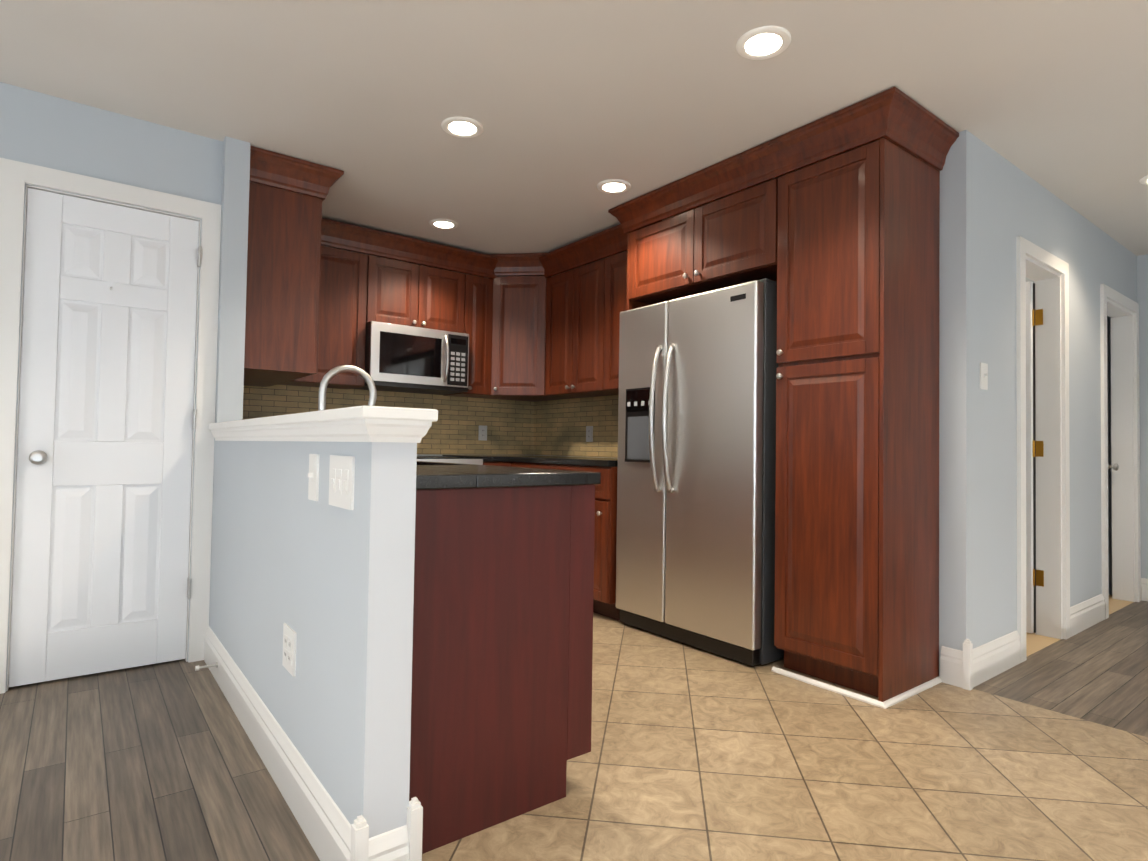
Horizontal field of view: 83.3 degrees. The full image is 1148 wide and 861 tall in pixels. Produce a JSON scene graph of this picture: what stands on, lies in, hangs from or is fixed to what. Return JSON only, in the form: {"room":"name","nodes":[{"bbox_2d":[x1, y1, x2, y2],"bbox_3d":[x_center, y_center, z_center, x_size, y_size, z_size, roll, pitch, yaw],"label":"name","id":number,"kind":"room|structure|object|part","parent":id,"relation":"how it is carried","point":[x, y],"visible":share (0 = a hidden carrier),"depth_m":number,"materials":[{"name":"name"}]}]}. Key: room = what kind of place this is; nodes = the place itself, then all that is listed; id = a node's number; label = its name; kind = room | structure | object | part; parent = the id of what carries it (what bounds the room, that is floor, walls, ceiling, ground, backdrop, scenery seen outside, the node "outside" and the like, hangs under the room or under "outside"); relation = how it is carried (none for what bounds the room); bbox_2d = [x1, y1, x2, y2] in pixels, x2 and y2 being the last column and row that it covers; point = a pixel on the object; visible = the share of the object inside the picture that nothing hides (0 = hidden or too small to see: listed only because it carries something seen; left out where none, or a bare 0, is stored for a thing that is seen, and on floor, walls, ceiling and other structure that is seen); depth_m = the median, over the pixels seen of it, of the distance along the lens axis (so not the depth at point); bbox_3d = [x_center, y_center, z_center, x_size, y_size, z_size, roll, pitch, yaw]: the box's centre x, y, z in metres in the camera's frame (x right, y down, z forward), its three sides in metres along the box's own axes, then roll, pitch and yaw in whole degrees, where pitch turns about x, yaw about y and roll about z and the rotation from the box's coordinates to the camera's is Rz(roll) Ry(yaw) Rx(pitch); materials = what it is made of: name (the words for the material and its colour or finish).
{"room":"kitchen","nodes":[
{"label":"kitchen","id":0,"kind":"room"},
{"bbox_2d":[0,82,222,690],"bbox_3d":[-3.169,-0.208,2.008,3.615,2.455,0.120,2,-2,-38],"label":"wall","id":1,"kind":"structure","parent":0,"point":[46,130],"depth_m":2.81,"materials":[{"name":"paint"}]},
{"bbox_2d":[9,188,201,686],"bbox_3d":[-2.011,0.027,2.814,0.626,2.043,0.107,2,-2,-38],"label":"door","id":2,"kind":"structure","parent":1,"relation":"in","point":[101,534],"depth_m":2.81,"materials":[{"name":"white wood"}]},
{"bbox_3d":[-1.985,-0.051,2.813,0.590,1.634,0.072,2,-2,-38],"label":"door hardware","id":3,"kind":"part","parent":2,"relation":"part of","materials":[{"name":"white wood"}]},
{"bbox_2d":[0,158,220,693],"bbox_3d":[-2.049,-0.012,2.857,0.792,2.143,0.138,2,-2,-38],"label":"door frame","id":4,"kind":"structure","parent":1,"relation":"attached to","point":[16,177],"depth_m":2.81,"materials":[{"name":"white wood"}]},
{"bbox_2d":[0,659,319,860],"bbox_3d":[-1.201,1.007,-0.652,3.795,0.050,6.710,2,-2,-38],"label":"floor","id":5,"kind":"structure","parent":0,"point":[163,761],"depth_m":1.96,"materials":[{"name":"brown wood"}]},
{"bbox_2d":[209,136,416,837],"bbox_3d":[-1.406,-0.161,2.767,0.107,2.455,3.290,2,-2,-38],"label":"wall","id":6,"kind":"structure","parent":0,"point":[331,586],"depth_m":1.70,"materials":[{"name":"paint"}]},
{"bbox_2d":[243,385,246,419],"bbox_3d":[-1.942,-0.109,3.552,0.002,0.485,1.090,2,-2,-38],"label":"tile backsplash","id":7,"kind":"structure","parent":6,"relation":"attached to","point":[245,387],"depth_m":4.14,"materials":[{"name":"tile"}]},
{"bbox_2d":[244,147,327,386],"bbox_3d":[-1.805,-0.830,3.710,0.365,1.070,1.076,2,-2,-38],"label":"upper cabinet","id":8,"kind":"object","parent":6,"relation":"attached to","point":[284,321],"depth_m":3.29,"materials":[{"name":"brown wood"}]},
{"bbox_2d":[282,623,296,676],"bbox_3d":[-0.839,0.644,1.899,0.009,0.125,0.125,2,-2,-38],"label":"outlet","id":9,"kind":"object","parent":6,"relation":"attached to","point":[289,648],"visible":1,"depth_m":1.88,"materials":[{"name":"white plastic"}]},
{"bbox_2d":[204,626,383,860],"bbox_3d":[-1.086,0.951,2.206,0.038,0.213,2.083,2,-2,-38],"label":"baseboard","id":10,"kind":"structure","parent":6,"relation":"attached to","point":[330,830],"depth_m":1.79,"materials":[{"name":"white wood"}]},
{"bbox_2d":[195,662,217,670],"bbox_3d":[-1.538,0.989,2.706,0.083,0.021,0.022,2,-2,-38],"label":"door stop","id":11,"kind":"object","parent":10,"relation":"attached to","point":[198,667],"visible":0.94,"depth_m":2.70,"materials":[{"name":"white metal"}]},
{"bbox_2d":[308,454,319,500],"bbox_3d":[-0.712,0.127,1.751,0.018,0.125,0.075,2,-2,-38],"label":"switch plate","id":12,"kind":"object","parent":6,"relation":"attached to","point":[313,485],"visible":1,"depth_m":1.74,"materials":[{"name":"white plastic"}]},
{"bbox_2d":[209,405,437,442],"bbox_3d":[-1.001,-0.002,2.235,0.175,0.078,2.024,2,-2,-38],"label":"trim","id":13,"kind":"structure","parent":6,"relation":"on","point":[364,423],"depth_m":1.54,"materials":[{"name":"white wood"}]},
{"bbox_2d":[329,455,354,509],"bbox_3d":[-0.569,0.124,1.571,0.011,0.125,0.170,2,-2,-38],"label":"switch plate","id":14,"kind":"object","parent":6,"relation":"attached to","point":[341,479],"visible":0.98,"depth_m":1.56,"materials":[{"name":"white plastic"}]},
{"bbox_2d":[322,245,500,455],"bbox_3d":[-1.307,-0.105,4.844,2.588,2.455,0.120,2,-2,-38],"label":"wall","id":15,"kind":"structure","parent":0,"point":[428,266],"depth_m":4.90,"materials":[{"name":"paint"}]},
{"bbox_2d":[288,243,379,388],"bbox_3d":[-1.665,-0.741,4.291,0.585,0.885,0.325,2,-2,-38],"label":"upper cabinet","id":16,"kind":"object","parent":15,"relation":"attached to","point":[351,279],"depth_m":4.23,"materials":[{"name":"brown wood"}]},
{"bbox_2d":[247,385,534,454],"bbox_3d":[-1.317,-0.068,4.757,2.467,0.485,0.003,2,-2,-38],"label":"tile backsplash","id":17,"kind":"structure","parent":15,"relation":"attached to","point":[510,424],"depth_m":5.01,"materials":[{"name":"tile"}]},
{"bbox_2d":[478,425,486,440],"bbox_3d":[-0.733,0.020,5.199,0.075,0.120,0.009,2,-2,-38],"label":"electrical outlet plate","id":18,"kind":"object","parent":17,"relation":"attached to","point":[482,434],"visible":1,"depth_m":5.20,"materials":[{"name":"white plastic"}]},
{"bbox_2d":[380,255,455,331],"bbox_3d":[-1.190,-0.939,4.660,0.725,0.455,0.325,2,-2,-38],"label":"upper cabinet","id":19,"kind":"object","parent":15,"relation":"attached to","point":[415,295],"depth_m":4.52,"materials":[{"name":"brown wood"}]},
{"bbox_2d":[353,321,468,394],"bbox_3d":[-1.151,-0.497,4.589,0.719,0.420,0.458,2,-2,-38],"label":"microwave","id":20,"kind":"object","parent":19,"relation":"attached to","point":[404,358],"visible":1,"depth_m":4.44,"materials":[{"name":"grey metal"}]},
{"bbox_2d":[443,267,487,397],"bbox_3d":[-0.806,-0.711,4.926,0.338,0.885,0.367,2,-2,-38],"label":"upper cabinet","id":21,"kind":"object","parent":15,"relation":"attached to","point":[471,290],"depth_m":4.80,"materials":[{"name":"brown wood"}]},
{"bbox_2d":[0,0,1147,275],"bbox_3d":[0.695,-1.437,1.544,9.340,0.100,7.820,2,-2,-38],"label":"ceiling","id":22,"kind":"structure","parent":0,"point":[568,104],"depth_m":2.56,"materials":[{"name":"paint"}]},
{"bbox_2d":[429,219,458,228],"bbox_3d":[-0.843,-1.339,4.173,0.189,0.010,0.198,2,-2,-38],"label":"recessed light","id":23,"kind":"object","parent":22,"relation":"in","point":[437,223],"depth_m":4.18,"materials":[{"name":"white"}]},
{"bbox_2d":[441,116,482,137],"bbox_3d":[-0.503,-1.366,2.901,0.186,0.010,0.191,2,-2,-38],"label":"recessed light","id":24,"kind":"object","parent":22,"relation":"in","point":[461,127],"depth_m":2.91,"materials":[{"name":"white"}]},
{"bbox_2d":[597,179,630,193],"bbox_3d":[0.218,-1.338,3.531,0.191,0.010,0.189,2,-2,-38],"label":"recessed light","id":25,"kind":"object","parent":22,"relation":"in","point":[611,186],"depth_m":3.54,"materials":[{"name":"white"}]},
{"bbox_2d":[736,26,790,59],"bbox_3d":[0.666,-1.364,2.268,0.190,0.010,0.188,2,-2,-38],"label":"recessed light","id":26,"kind":"object","parent":22,"relation":"in","point":[762,42],"depth_m":2.27,"materials":[{"name":"white"}]},
{"bbox_2d":[539,130,977,675],"bbox_3d":[0.739,-0.090,4.211,0.120,2.455,3.380,2,-2,-38],"label":"wall","id":27,"kind":"structure","parent":0,"point":[958,445],"depth_m":2.88,"materials":[{"name":"paint"}]},
{"bbox_2d":[464,251,579,401],"bbox_3d":[-0.391,-0.783,5.055,0.671,1.050,0.671,2,-2,-38],"label":"upper cabinet","id":28,"kind":"object","parent":27,"relation":"attached to","point":[515,299],"depth_m":4.86,"materials":[{"name":"brown wood"}]},
{"bbox_2d":[531,395,618,457],"bbox_3d":[0.189,-0.043,4.822,0.002,0.485,1.680,2,-2,-38],"label":"tile backsplash","id":29,"kind":"structure","parent":27,"relation":"attached to","point":[550,428],"depth_m":5.03,"materials":[{"name":"tile"}]},
{"bbox_2d":[586,426,592,441],"bbox_3d":[0.116,0.026,4.904,0.009,0.120,0.075,2,-2,-38],"label":"electrical outlet plate","id":30,"kind":"object","parent":29,"relation":"attached to","point":[589,433],"visible":1,"depth_m":4.90,"materials":[{"name":"white plastic"}]},
{"bbox_2d":[544,251,611,398],"bbox_3d":[0.110,-0.703,4.650,0.367,0.885,0.778,2,-2,-38],"label":"upper cabinet","id":31,"kind":"object","parent":27,"relation":"attached to","point":[575,300],"depth_m":4.54,"materials":[{"name":"brown wood"}]},
{"bbox_2d":[596,247,638,394],"bbox_3d":[0.436,-0.708,4.262,0.325,0.885,0.474,2,-2,-38],"label":"upper cabinet","id":32,"kind":"object","parent":27,"relation":"attached to","point":[616,304],"depth_m":4.21,"materials":[{"name":"brown wood"}]},
{"bbox_2d":[624,147,771,306],"bbox_3d":[0.841,-1.052,3.604,0.506,0.550,1.024,2,-2,-38],"label":"upper cabinet","id":33,"kind":"object","parent":27,"relation":"attached to","point":[727,241],"depth_m":3.40,"materials":[{"name":"brown wood"}]},
{"bbox_2d":[771,666,941,708],"bbox_3d":[1.277,1.104,2.926,0.521,0.019,0.527,2,-2,-38],"label":"trim","id":34,"kind":"structure","parent":27,"relation":"attached to","point":[901,696],"depth_m":2.73,"materials":[{"name":"white wood"}]},
{"bbox_2d":[422,612,1147,860],"bbox_3d":[0.962,1.102,1.715,2.525,0.050,7.820,2,-2,-38],"label":"floor","id":35,"kind":"structure","parent":0,"point":[696,754],"depth_m":2.02,"materials":[{"name":"beige tile"}]},
{"bbox_2d":[417,456,482,464],"bbox_3d":[-1.103,0.648,4.474,0.725,0.936,0.675,2,-2,-38],"label":"range","id":36,"kind":"object","parent":35,"relation":"on","point":[462,460],"visible":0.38,"depth_m":4.38,"materials":[{"name":"silver metal"}]},
{"bbox_2d":[466,461,509,464],"bbox_3d":[-0.717,0.677,4.774,0.247,0.905,0.686,2,-2,-38],"label":"base cabinet","id":37,"kind":"object","parent":35,"relation":"on","point":[484,462],"depth_m":4.56,"materials":[{"name":"brown wood"}]},
{"bbox_2d":[409,485,601,853],"bbox_3d":[-0.351,0.610,1.967,0.622,0.905,0.531,2,-2,-38],"label":"base cabinet","id":38,"kind":"object","parent":35,"relation":"on","point":[515,573],"depth_m":1.75,"materials":[{"name":"brown wood"}]},
{"bbox_2d":[416,461,601,492],"bbox_3d":[-1.106,0.152,2.972,0.628,0.036,3.076,2,-2,-38],"label":"countertop","id":39,"kind":"structure","parent":38,"relation":"on","point":[429,475],"depth_m":1.81,"materials":[{"name":"black stone"}]},
{"bbox_2d":[318,365,376,410],"bbox_3d":[-0.914,-0.066,2.566,0.242,0.385,0.109,2,-2,-38],"label":"faucet","id":40,"kind":"object","parent":39,"relation":"on","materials":[{"name":"silver metal"}]},
{"bbox_2d":[510,461,553,468],"bbox_3d":[-0.076,0.682,4.588,0.660,0.905,0.538,2,-2,-38],"label":"base cabinet","id":41,"kind":"object","parent":35,"relation":"on","point":[533,464],"depth_m":4.35,"materials":[{"name":"brown wood"}]},
{"bbox_2d":[442,455,533,460],"bbox_3d":[-0.489,0.214,4.993,0.847,0.036,0.628,2,-2,-38],"label":"countertop","id":42,"kind":"structure","parent":41,"relation":"on","point":[485,457],"depth_m":4.61,"materials":[{"name":"black stone"}]},
{"bbox_2d":[554,461,619,620],"bbox_3d":[0.237,0.678,4.214,0.620,0.905,0.670,2,-2,-38],"label":"base cabinet","id":43,"kind":"object","parent":35,"relation":"on","point":[609,472],"depth_m":3.79,"materials":[{"name":"brown wood"}]},
{"bbox_2d":[510,457,617,464],"bbox_3d":[0.118,0.207,4.385,0.628,0.036,1.076,2,-2,-38],"label":"countertop","id":44,"kind":"structure","parent":43,"relation":"on","point":[581,460],"depth_m":4.17,"materials":[{"name":"black stone"}]},
{"bbox_2d":[616,278,783,665],"bbox_3d":[0.738,0.197,3.528,0.639,1.823,0.967,2,-2,-38],"label":"refrigerator","id":45,"kind":"object","parent":35,"relation":"on","point":[695,541],"visible":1,"depth_m":3.25,"materials":[{"name":"grey metal"}]},
{"bbox_2d":[772,95,943,701],"bbox_3d":[1.297,-0.110,2.969,0.506,2.450,0.510,2,-2,-38],"label":"tall cabinet","id":46,"kind":"object","parent":35,"relation":"on","point":[842,251],"depth_m":2.78,"materials":[{"name":"brown wood"}]},
{"bbox_2d":[977,138,1136,646],"bbox_3d":[2.934,-0.065,3.845,2.910,2.455,0.120,2,-2,-38],"label":"wall","id":47,"kind":"structure","parent":0,"point":[1013,202],"depth_m":3.19,"materials":[{"name":"paint"}]},
{"bbox_2d":[980,362,987,389],"bbox_3d":[1.874,-0.247,2.943,0.075,0.120,0.018,2,-2,-38],"label":"light switch","id":48,"kind":"object","parent":47,"relation":"attached to","point":[983,376],"visible":1,"depth_m":2.94,"materials":[{"name":"white plastic"}]},
{"bbox_2d":[956,630,1020,689],"bbox_3d":[1.936,1.019,2.970,0.608,0.213,0.023,2,-2,-38],"label":"baseboard","id":49,"kind":"structure","parent":47,"relation":"attached to","point":[975,666],"depth_m":2.90,"materials":[{"name":"white wood"}]},
{"bbox_2d":[1026,281,1043,632],"bbox_3d":[2.466,0.148,3.880,0.054,2.000,0.596,2,-2,-38],"label":"closet door","id":50,"kind":"structure","parent":47,"relation":"in","point":[1034,450],"depth_m":3.68,"materials":[{"name":"white wood"}]},
{"bbox_2d":[1016,236,1140,662],"bbox_3d":[3.059,0.117,3.928,2.280,2.100,0.139,2,-2,-38],"label":"trim","id":51,"kind":"structure","parent":47,"relation":"attached to","point":[1046,272],"depth_m":3.65,"materials":[{"name":"white wood"}]},
{"bbox_2d":[1070,594,1104,636],"bbox_3d":[3.033,1.087,3.819,0.670,0.155,0.017,2,-2,-38],"label":"baseboard","id":52,"kind":"structure","parent":47,"relation":"attached to","point":[1085,614],"depth_m":3.80,"materials":[{"name":"white wood"}]},
{"bbox_2d":[973,600,1147,736],"bbox_3d":[4.226,1.162,2.021,3.020,0.050,4.320,2,-2,-38],"label":"floor","id":53,"kind":"structure","parent":0,"point":[1097,673],"depth_m":2.97,"materials":[{"name":"brown wood"}]},
{"bbox_2d":[1026,595,1132,656],"bbox_3d":[2.218,1.200,4.715,2.910,0.050,2.400,2,-2,-38],"label":"floor","id":54,"kind":"structure","parent":0,"point":[1035,642],"depth_m":3.57,"materials":[{"name":"beige tile"}]},
{"bbox_2d":[1108,463,1118,470],"bbox_3d":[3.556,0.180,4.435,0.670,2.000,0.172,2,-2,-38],"label":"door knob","id":55,"kind":"structure","parent":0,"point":[1115,466],"depth_m":4.54,"materials":[{"name":"white metal"}]},
{"bbox_2d":[1107,254,1147,594],"bbox_3d":[4.661,-0.036,3.889,0.120,2.455,6.720,2,-2,-38],"label":"wall","id":56,"kind":"structure","parent":0,"point":[1142,281],"depth_m":4.60,"materials":[{"name":"paint"}]},
{"bbox_2d":[1141,578,1147,600],"bbox_3d":[5.278,1.098,2.909,0.035,0.155,4.200,2,-2,-38],"label":"baseboard","id":57,"kind":"structure","parent":56,"relation":"attached to","point":[1144,582],"depth_m":4.55,"materials":[{"name":"white wood"}]}
]}

